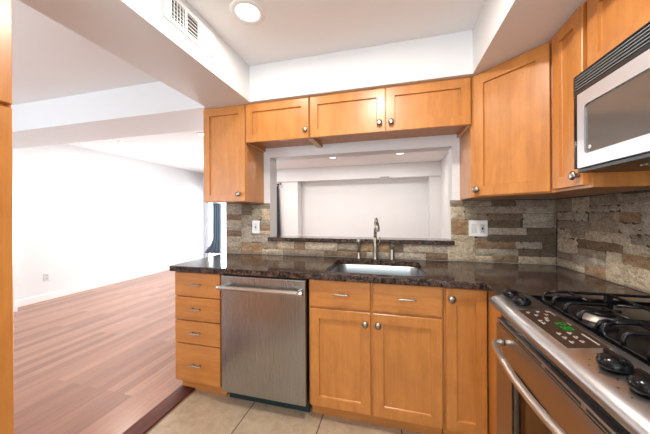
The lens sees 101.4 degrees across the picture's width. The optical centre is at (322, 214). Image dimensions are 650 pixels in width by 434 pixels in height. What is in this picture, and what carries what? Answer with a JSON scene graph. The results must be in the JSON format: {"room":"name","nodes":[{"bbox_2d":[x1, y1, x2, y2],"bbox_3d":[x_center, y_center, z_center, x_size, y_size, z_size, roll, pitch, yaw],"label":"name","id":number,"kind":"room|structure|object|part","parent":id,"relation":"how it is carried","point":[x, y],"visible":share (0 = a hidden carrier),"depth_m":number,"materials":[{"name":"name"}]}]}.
{"room":"kitchen","nodes":[
{"label":"kitchen","id":0,"kind":"room"},
{"bbox_2d":[13,270,182,433],"bbox_3d":[-1.265,1.306,2.910,6.370,0.060,8.600,0,0,15],"label":"floor","id":1,"kind":"structure","parent":0,"point":[98,360],"depth_m":2.38,"materials":[{"name":"brown wood"}]},
{"bbox_2d":[13,144,215,304],"bbox_3d":[-4.215,0.079,3.687,0.320,2.424,8.600,0,0,15],"label":"wall","id":2,"kind":"structure","parent":0,"point":[82,216],"depth_m":4.67,"materials":[{"name":"white paint"}]},
{"bbox_2d":[15,277,19,285],"bbox_3d":[-4.250,0.933,3.684,0.006,0.115,0.075,0,0,15],"label":"blank plate","id":3,"kind":"object","parent":2,"relation":"attached to","point":[17,280],"visible":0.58,"depth_m":3.70,"materials":[{"name":"white plastic"}]},
{"bbox_2d":[44,273,49,280],"bbox_3d":[-4.160,0.940,4.015,0.009,0.117,0.074,0,0,15],"label":"wall outlet","id":4,"kind":"object","parent":2,"relation":"attached to","point":[46,275],"visible":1,"depth_m":4.01,"materials":[{"name":"white plastic"}]},
{"bbox_2d":[13,258,200,311],"bbox_3d":[-4.204,1.243,3.438,0.218,0.095,8.120,0,0,15],"label":"baseboard","id":5,"kind":"structure","parent":2,"relation":"attached to","point":[19,303],"depth_m":4.43,"materials":[{"name":"white"}]},
{"bbox_2d":[12,0,484,172],"bbox_3d":[-1.287,-1.188,2.913,6.450,0.080,8.900,0,0,15],"label":"ceiling","id":6,"kind":"structure","parent":0,"point":[50,60],"depth_m":1.78,"materials":[{"name":"white paint"}]},
{"bbox_2d":[11,81,203,148],"bbox_3d":[-2.650,-1.003,2.860,3.538,0.274,0.478,0,0,15],"label":"ceiling beam","id":7,"kind":"structure","parent":6,"relation":"attached to","point":[152,108],"depth_m":2.54,"materials":[{"name":"white paint"}]},
{"bbox_2d":[19,0,249,106],"bbox_3d":[-1.226,-1.010,0.344,0.398,0.274,3.661,0,0,15],"label":"soffit","id":8,"kind":"structure","parent":6,"relation":"attached to","point":[137,32],"depth_m":1.41,"materials":[{"name":"white paint"}]},
{"bbox_2d":[163,0,214,58],"bbox_3d":[-0.719,-1.037,1.468,0.007,0.150,0.375,0,0,15],"label":"air vent","id":9,"kind":"object","parent":8,"relation":"attached to","point":[176,12],"visible":1,"depth_m":1.45,"materials":[{"name":"white metal"}]},
{"bbox_2d":[229,0,264,24],"bbox_3d":[-0.426,-1.148,1.512,0.194,0.007,0.194,0,0,15],"label":"recessed light","id":10,"kind":"object","parent":6,"relation":"in","point":[250,12],"visible":1,"depth_m":1.50,"materials":[{"name":"white"}]},
{"bbox_3d":[-0.426,-1.149,1.512,0.130,0.005,0.130,0,0,15],"label":"bulb","id":11,"kind":"part","parent":10,"relation":"part of","materials":[{"name":"white glass"}]},
{"bbox_2d":[203,161,440,184],"bbox_3d":[-0.353,-0.992,6.586,6.080,0.318,0.059,0,0,15],"label":"soffit","id":12,"kind":"structure","parent":6,"relation":"attached to","point":[433,168],"depth_m":6.22,"materials":[{"name":"white paint"}]},
{"bbox_2d":[201,30,478,109],"bbox_3d":[0.305,-1.018,2.008,2.609,0.274,0.337,0,0,15],"label":"soffit","id":13,"kind":"structure","parent":6,"relation":"attached to","point":[446,56],"depth_m":1.84,"materials":[{"name":"white paint"}]},
{"bbox_2d":[473,0,585,72],"bbox_3d":[0.766,-1.020,-0.182,0.600,0.274,3.661,0,0,15],"label":"soffit","id":14,"kind":"structure","parent":6,"relation":"attached to","point":[503,30],"depth_m":1.30,"materials":[{"name":"white paint"}]},
{"bbox_2d":[145,389,442,433],"bbox_3d":[-0.034,1.299,0.206,2.610,0.060,4.000,0,0,15],"label":"floor","id":15,"kind":"structure","parent":0,"point":[200,412],"depth_m":1.63,"materials":[{"name":"beige tile"}]},
{"bbox_2d":[0,0,13,433],"bbox_3d":[-1.338,0.203,0.520,0.640,2.145,0.766,0,0,15],"label":"pantry cabinet","id":16,"kind":"object","parent":15,"relation":"on","point":[6,114],"visible":1,"depth_m":0.79,"materials":[{"name":"brown wood"}]},
{"bbox_3d":[-0.993,-0.597,0.624,0.019,0.530,0.375,0,0,15],"label":"door","id":17,"kind":"part","parent":16,"relation":"part of","materials":[{"name":"brown wood"}]},
{"bbox_2d":[122,385,194,433],"bbox_3d":[-1.058,1.298,1.675,0.120,0.072,1.677,0,0,15],"label":"trim","id":18,"kind":"structure","parent":15,"relation":"on","point":[143,425],"depth_m":1.70,"materials":[{"name":"brown wood"}]},
{"bbox_2d":[175,271,228,394],"bbox_3d":[-0.798,0.836,2.125,0.381,0.874,0.631,0,0,15],"label":"base cabinet","id":19,"kind":"object","parent":15,"relation":"on","point":[198,346],"visible":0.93,"depth_m":1.85,"materials":[{"name":"brown wood"}]},
{"bbox_3d":[-0.872,0.661,1.861,0.371,0.160,0.019,0,0,15],"label":"drawer","id":20,"kind":"part","parent":19,"relation":"part of","materials":[{"name":"brown wood"}]},
{"bbox_3d":[-0.870,1.044,1.861,0.371,0.263,0.019,0,0,15],"label":"drawer","id":21,"kind":"part","parent":19,"relation":"part of","materials":[{"name":"brown wood"}]},
{"bbox_3d":[-0.871,0.827,1.861,0.371,0.157,0.019,0,0,15],"label":"drawer","id":22,"kind":"part","parent":19,"relation":"part of","materials":[{"name":"brown wood"}]},
{"bbox_3d":[-0.873,0.491,1.861,0.371,0.167,0.019,0,0,15],"label":"drawer","id":23,"kind":"part","parent":19,"relation":"part of","materials":[{"name":"brown wood"}]},
{"bbox_2d":[216,274,309,411],"bbox_3d":[-0.318,0.836,1.963,0.590,0.866,0.686,0,0,15],"label":"dishwasher","id":24,"kind":"object","parent":15,"relation":"on","point":[265,320],"visible":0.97,"depth_m":1.69,"materials":[{"name":"silver metal"}]},
{"bbox_3d":[-0.394,0.471,1.664,0.580,0.027,0.063,0,0,15],"label":"handle","id":25,"kind":"part","parent":24,"relation":"part of","materials":[{"name":"silver metal"}]},
{"bbox_3d":[-0.363,1.228,1.785,0.582,0.081,0.015,0,0,15],"label":"toe panel","id":26,"kind":"part","parent":24,"relation":"part of","materials":[{"name":"black plastic"}]},
{"bbox_2d":[309,279,443,433],"bbox_3d":[0.360,0.830,1.817,0.776,0.874,0.627,0,0,15],"label":"base cabinet","id":27,"kind":"object","parent":15,"relation":"on","point":[376,351],"visible":0.97,"depth_m":1.54,"materials":[{"name":"brown wood"}]},
{"bbox_3d":[0.107,0.475,1.576,0.104,0.010,0.031,0,0,15],"label":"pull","id":28,"kind":"part","parent":27,"relation":"part of","materials":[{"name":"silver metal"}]},
{"bbox_3d":[0.102,0.481,1.603,0.369,0.162,0.019,0,0,15],"label":"drawer","id":29,"kind":"part","parent":27,"relation":"part of","materials":[{"name":"brown wood"}]},
{"bbox_3d":[0.104,0.874,1.603,0.369,0.597,0.019,0,0,15],"label":"door","id":30,"kind":"part","parent":27,"relation":"part of","materials":[{"name":"brown wood"}]},
{"bbox_3d":[0.247,0.637,1.539,0.040,0.040,0.030,0,0,15],"label":"knob","id":31,"kind":"part","parent":27,"relation":"part of","materials":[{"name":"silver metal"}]},
{"bbox_3d":[0.319,0.636,1.520,0.040,0.040,0.030,0,0,15],"label":"knob","id":32,"kind":"part","parent":27,"relation":"part of","materials":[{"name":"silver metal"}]},
{"bbox_3d":[0.468,0.474,1.480,0.104,0.010,0.031,0,0,15],"label":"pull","id":33,"kind":"part","parent":27,"relation":"part of","materials":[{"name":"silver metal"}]},
{"bbox_3d":[0.477,0.479,1.505,0.372,0.162,0.019,0,0,15],"label":"drawer","id":34,"kind":"part","parent":27,"relation":"part of","materials":[{"name":"brown wood"}]},
{"bbox_3d":[0.479,0.872,1.505,0.372,0.597,0.019,0,0,15],"label":"door","id":35,"kind":"part","parent":27,"relation":"part of","materials":[{"name":"brown wood"}]},
{"bbox_2d":[169,253,649,301],"bbox_3d":[0.133,0.373,1.349,2.615,0.038,1.697,0,0,15],"label":"countertop","id":36,"kind":"structure","parent":27,"relation":"on","point":[531,279],"depth_m":1.63,"materials":[{"name":"brown stone"}]},
{"bbox_2d":[356,239,361,258],"bbox_3d":[0.293,0.273,2.136,0.047,0.160,0.047,0,0,15],"label":"sprayer","id":37,"kind":"object","parent":36,"relation":"on","point":[358,241],"visible":1,"depth_m":2.12,"materials":[{"name":"metal"}]},
{"bbox_2d":[372,217,379,259],"bbox_3d":[0.407,0.187,2.028,0.068,0.332,0.200,0,0,15],"label":"faucet","id":38,"kind":"object","parent":36,"relation":"on","point":[376,224],"visible":1,"depth_m":2.09,"materials":[{"name":"grey metal"}]},
{"bbox_2d":[330,264,422,275],"bbox_3d":[0.364,0.496,1.821,0.641,0.207,0.533,0,0,15],"label":"sink","id":39,"kind":"object","parent":36,"relation":"in","point":[344,268],"visible":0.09,"depth_m":2.05,"materials":[{"name":"silver metal"}]},
{"bbox_2d":[389,244,394,259],"bbox_3d":[0.537,0.289,2.048,0.047,0.126,0.091,0,0,15],"label":"soap dispenser","id":40,"kind":"object","parent":36,"relation":"on","point":[392,253],"visible":1,"depth_m":2.05,"materials":[{"name":"metal"}]},
{"bbox_2d":[443,287,487,433],"bbox_3d":[0.841,0.828,1.694,0.213,0.874,0.631,0,0,15],"label":"base cabinet","id":41,"kind":"object","parent":15,"relation":"on","point":[464,310],"visible":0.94,"depth_m":1.43,"materials":[{"name":"brown wood"}]},
{"bbox_3d":[0.693,0.454,1.421,0.040,0.040,0.030,0,0,15],"label":"knob","id":42,"kind":"part","parent":41,"relation":"part of","materials":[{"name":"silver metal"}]},
{"bbox_2d":[488,293,500,433],"bbox_3d":[1.137,0.826,1.217,0.600,0.874,0.238,0,0,15],"label":"base cabinet","id":43,"kind":"object","parent":15,"relation":"on","point":[493,313],"visible":0.09,"depth_m":1.35,"materials":[{"name":"brown wood"}]},
{"bbox_2d":[489,287,649,433],"bbox_3d":[0.929,0.783,0.749,0.669,0.962,0.762,0,0,15],"label":"gas range","id":44,"kind":"object","parent":15,"relation":"on","point":[574,364],"visible":1,"depth_m":0.78,"materials":[{"name":"silver metal"}]},
{"bbox_3d":[0.807,0.332,1.137,0.062,0.034,0.062,0,0,15],"label":"knob","id":45,"kind":"part","parent":44,"relation":"part of","materials":[{"name":"black plastic"}]},
{"bbox_3d":[0.783,0.332,1.044,0.062,0.034,0.062,0,0,15],"label":"knob","id":46,"kind":"part","parent":44,"relation":"part of","materials":[{"name":"black plastic"}]},
{"bbox_3d":[0.641,0.532,0.824,0.076,0.029,0.623,0,0,15],"label":"handle","id":47,"kind":"part","parent":44,"relation":"part of","materials":[{"name":"silver metal"}]},
{"bbox_3d":[0.695,0.768,0.810,0.036,0.585,0.754,0,0,15],"label":"oven door","id":48,"kind":"part","parent":44,"relation":"part of","materials":[{"name":"silver metal"}]},
{"bbox_3d":[0.693,0.464,0.810,0.035,0.020,0.754,0,0,15],"label":"door trim","id":49,"kind":"part","parent":44,"relation":"part of","materials":[{"name":"silver metal"}]},
{"bbox_2d":[527,311,599,344],"bbox_3d":[0.738,0.347,0.831,0.069,0.009,0.256,0,0,15],"label":"control panel","id":50,"kind":"object","parent":44,"relation":"on","point":[560,328],"depth_m":0.81,"materials":[{"name":"brown"}]},
{"bbox_3d":[0.735,0.349,0.836,0.092,0.013,0.290,0,0,15],"label":"display panel","id":51,"kind":"part","parent":44,"relation":"part of","materials":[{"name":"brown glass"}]},
{"bbox_3d":[0.736,0.350,0.837,0.100,0.014,0.300,0,0,15],"label":"display frame","id":52,"kind":"part","parent":44,"relation":"part of","materials":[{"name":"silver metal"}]},
{"bbox_2d":[528,294,649,366],"bbox_3d":[1.018,0.355,0.724,0.474,0.022,0.762,0,0,15],"label":"cooktop","id":53,"kind":"object","parent":44,"relation":"in","point":[635,347],"depth_m":0.85,"materials":[{"name":"black metal"}]},
{"bbox_3d":[0.947,0.345,0.904,0.120,0.020,0.120,0,0,15],"label":"burner","id":54,"kind":"part","parent":44,"relation":"part of","materials":[{"name":"silver metal"}]},
{"bbox_3d":[0.668,0.333,0.608,0.062,0.034,0.062,0,0,15],"label":"knob","id":55,"kind":"part","parent":44,"relation":"part of","materials":[{"name":"black plastic"}]},
{"bbox_3d":[0.646,0.333,0.526,0.062,0.034,0.062,0,0,15],"label":"knob","id":56,"kind":"part","parent":44,"relation":"part of","materials":[{"name":"black plastic"}]},
{"bbox_2d":[204,176,440,256],"bbox_3d":[-0.279,0.059,6.847,6.080,2.424,0.480,0,0,15],"label":"wall","id":57,"kind":"structure","parent":0,"point":[403,207],"depth_m":6.57,"materials":[{"name":"white paint"}]},
{"bbox_2d":[207,203,209,256],"bbox_3d":[-2.228,0.271,7.158,2.046,2.016,0.094,0,0,15],"label":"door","id":58,"kind":"structure","parent":57,"relation":"in","point":[208,204],"depth_m":7.41,"materials":[{"name":"white"}]},
{"bbox_3d":[-2.127,-0.756,6.980,2.285,0.057,0.075,0,0,15],"label":"curtain rod","id":59,"kind":"object","parent":57,"relation":"attached to","visible":0},
{"bbox_2d":[205,203,221,253],"bbox_3d":[-2.967,0.166,7.187,0.533,1.762,0.108,0,0,15],"label":"curtain","id":60,"kind":"object","parent":59,"relation":"hanging from","point":[215,246],"visible":0.8,"depth_m":7.13,"materials":[{"name":"blue fabric"}]},
{"bbox_2d":[277,186,280,235],"bbox_3d":[-1.145,0.155,6.706,0.224,1.760,0.108,0,0,15],"label":"curtain","id":61,"kind":"object","parent":59,"relation":"hanging from","point":[278,207],"visible":0.17,"depth_m":6.69,"materials":[{"name":"grey fabric"}]},
{"bbox_2d":[226,134,555,381],"bbox_3d":[0.372,0.056,2.239,2.610,2.424,0.140,0,0,15],"label":"wall","id":62,"kind":"structure","parent":0,"point":[451,143],"depth_m":2.20,"materials":[{"name":"white paint"}]},
{"bbox_2d":[203,104,263,203],"bbox_3d":[-0.761,-0.488,2.284,0.386,0.773,0.348,0,0,15],"label":"upper cabinet","id":63,"kind":"object","parent":62,"relation":"attached to","point":[233,168],"visible":0.94,"depth_m":2.16,"materials":[{"name":"brown wood"}]},
{"bbox_3d":[-0.796,-0.482,2.155,0.381,0.757,0.019,0,0,15],"label":"door","id":64,"kind":"part","parent":63,"relation":"part of","materials":[{"name":"brown wood"}]},
{"bbox_2d":[245,96,319,151],"bbox_3d":[-0.319,-0.722,2.167,0.528,0.310,0.348,0,0,15],"label":"upper cabinet","id":65,"kind":"object","parent":62,"relation":"attached to","point":[286,122],"visible":0.97,"depth_m":2.04,"materials":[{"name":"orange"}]},
{"bbox_3d":[-0.353,-0.715,2.038,0.521,0.296,0.019,0,0,15],"label":"door","id":66,"kind":"part","parent":65,"relation":"part of","materials":[{"name":"brown wood"}]},
{"bbox_2d":[268,236,454,244],"bbox_3d":[0.272,0.215,2.261,1.520,0.033,0.198,0,0,15],"label":"granite ledge","id":67,"kind":"object","parent":62,"relation":"on","point":[383,240],"visible":0.89,"depth_m":2.18,"materials":[{"name":"black stone"}]},
{"bbox_2d":[310,76,470,147],"bbox_3d":[0.460,-0.726,1.962,1.078,0.310,0.348,0,0,15],"label":"upper cabinet","id":68,"kind":"object","parent":62,"relation":"attached to","point":[439,107],"visible":1,"depth_m":1.83,"materials":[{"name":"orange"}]},
{"bbox_3d":[0.172,-0.718,1.900,0.540,0.296,0.019,0,0,15],"label":"door","id":69,"kind":"part","parent":68,"relation":"part of","materials":[{"name":"brown wood"}]},
{"bbox_3d":[0.389,-0.629,1.816,0.040,0.040,0.030,0,0,15],"label":"knob","id":70,"kind":"part","parent":68,"relation":"part of","materials":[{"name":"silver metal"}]},
{"bbox_3d":[0.692,-0.720,1.762,0.524,0.296,0.019,0,0,15],"label":"door","id":71,"kind":"part","parent":68,"relation":"part of","materials":[{"name":"brown wood"}]},
{"bbox_2d":[226,198,555,263],"bbox_3d":[0.353,0.123,2.159,2.601,0.456,0.021,0,0,15],"label":"backsplash","id":72,"kind":"structure","parent":62,"relation":"attached to","point":[519,230],"depth_m":1.97,"materials":[{"name":"stone"}]},
{"bbox_2d":[252,221,259,233],"bbox_3d":[-0.600,0.112,2.396,0.074,0.117,0.010,0,0,15],"label":"wall switch","id":73,"kind":"object","parent":72,"relation":"attached to","point":[255,224],"visible":1,"depth_m":2.39,"materials":[{"name":"white plastic"}]},
{"bbox_2d":[469,220,487,236],"bbox_3d":[1.137,0.101,1.938,0.124,0.117,0.010,0,0,15],"label":"outlet","id":74,"kind":"object","parent":72,"relation":"attached to","point":[479,228],"visible":1,"depth_m":1.94,"materials":[{"name":"white plastic"}]},
{"bbox_2d":[480,224,484,232],"bbox_3d":[1.162,0.101,1.929,0.034,0.068,0.002,0,0,15],"label":"socket","id":75,"kind":"object","parent":74,"relation":"attached to","point":[482,226],"depth_m":1.93,"materials":[{"name":"white plastic"}]},
{"bbox_2d":[460,41,623,199],"bbox_3d":[1.240,-0.498,1.623,0.609,0.773,0.603,0,0,15],"label":"upper cabinet","id":76,"kind":"object","parent":62,"relation":"attached to","point":[506,150],"visible":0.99,"depth_m":1.51,"materials":[{"name":"brown wood"}]},
{"bbox_3d":[0.955,-0.156,1.652,0.030,0.040,0.040,0,0,-30],"label":"knob","id":77,"kind":"part","parent":76,"relation":"part of","materials":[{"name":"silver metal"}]},
{"bbox_3d":[1.061,-0.493,1.518,0.019,0.754,0.390,0,0,-30],"label":"door","id":78,"kind":"part","parent":76,"relation":"part of","materials":[{"name":"brown wood"}]},
{"bbox_2d":[441,154,448,238],"bbox_3d":[2.245,0.046,4.123,0.190,2.424,4.460,0,0,15],"label":"wall","id":79,"kind":"structure","parent":0,"point":[444,162],"depth_m":5.40,"materials":[{"name":"white paint"}]},
{"bbox_2d":[558,189,649,293],"bbox_3d":[1.181,0.051,-0.043,0.120,2.424,4.140,0,0,15],"label":"wall","id":80,"kind":"structure","parent":0,"point":[645,189],"depth_m":1.39,"materials":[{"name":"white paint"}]},
{"bbox_2d":[552,0,649,191],"bbox_3d":[1.248,-0.498,1.167,0.360,0.773,0.262,0,0,15],"label":"upper cabinet","id":81,"kind":"object","parent":80,"relation":"attached to","point":[569,44],"visible":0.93,"depth_m":1.20,"materials":[{"name":"brown wood"}]},
{"bbox_3d":[1.114,-0.497,1.204,0.019,0.748,0.214,0,0,15],"label":"door","id":82,"kind":"part","parent":81,"relation":"part of","materials":[{"name":"brown wood"}]},
{"bbox_3d":[1.071,-0.166,1.131,0.030,0.040,0.040,0,0,15],"label":"knob","id":83,"kind":"part","parent":81,"relation":"part of","materials":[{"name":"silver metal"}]},
{"bbox_2d":[556,189,649,292],"bbox_3d":[1.382,0.117,0.993,0.019,0.456,1.746,0,0,15],"label":"backsplash","id":84,"kind":"structure","parent":80,"relation":"attached to","point":[603,236],"depth_m":1.38,"materials":[{"name":"stone"}]},
{"bbox_2d":[587,0,649,67],"bbox_3d":[1.131,-0.722,0.665,0.328,0.324,0.766,0,0,15],"label":"upper cabinet","id":85,"kind":"object","parent":80,"relation":"attached to","point":[609,22],"visible":0.57,"depth_m":0.97,"materials":[{"name":"brown wood"}]},
{"bbox_2d":[573,21,649,172],"bbox_3d":[1.082,-0.362,0.680,0.406,0.392,0.762,0,0,15],"label":"microwave","id":86,"kind":"object","parent":85,"relation":"attached to","point":[611,96],"visible":1,"depth_m":0.89,"materials":[{"name":"silver metal"}]},
{"bbox_3d":[1.039,-0.332,1.074,0.029,0.294,0.021,0,0,15],"label":"edge trim","id":87,"kind":"part","parent":86,"relation":"part of","materials":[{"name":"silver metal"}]},
{"bbox_3d":[1.111,-0.176,0.672,0.348,0.015,0.762,0,0,15],"label":"plate","id":88,"kind":"part","parent":86,"relation":"part of","materials":[{"name":"black"}]},
{"label":"outside","id":89,"kind":"structure","parent":0,"visible":0},
{"bbox_2d":[216,243,225,254],"bbox_3d":[0.638,1.417,11.820,11.000,0.100,9.200,0,0,15],"label":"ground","id":90,"kind":"structure","parent":89,"point":[223,248],"depth_m":10.58,"materials":[{"name":"white"}]}
]}

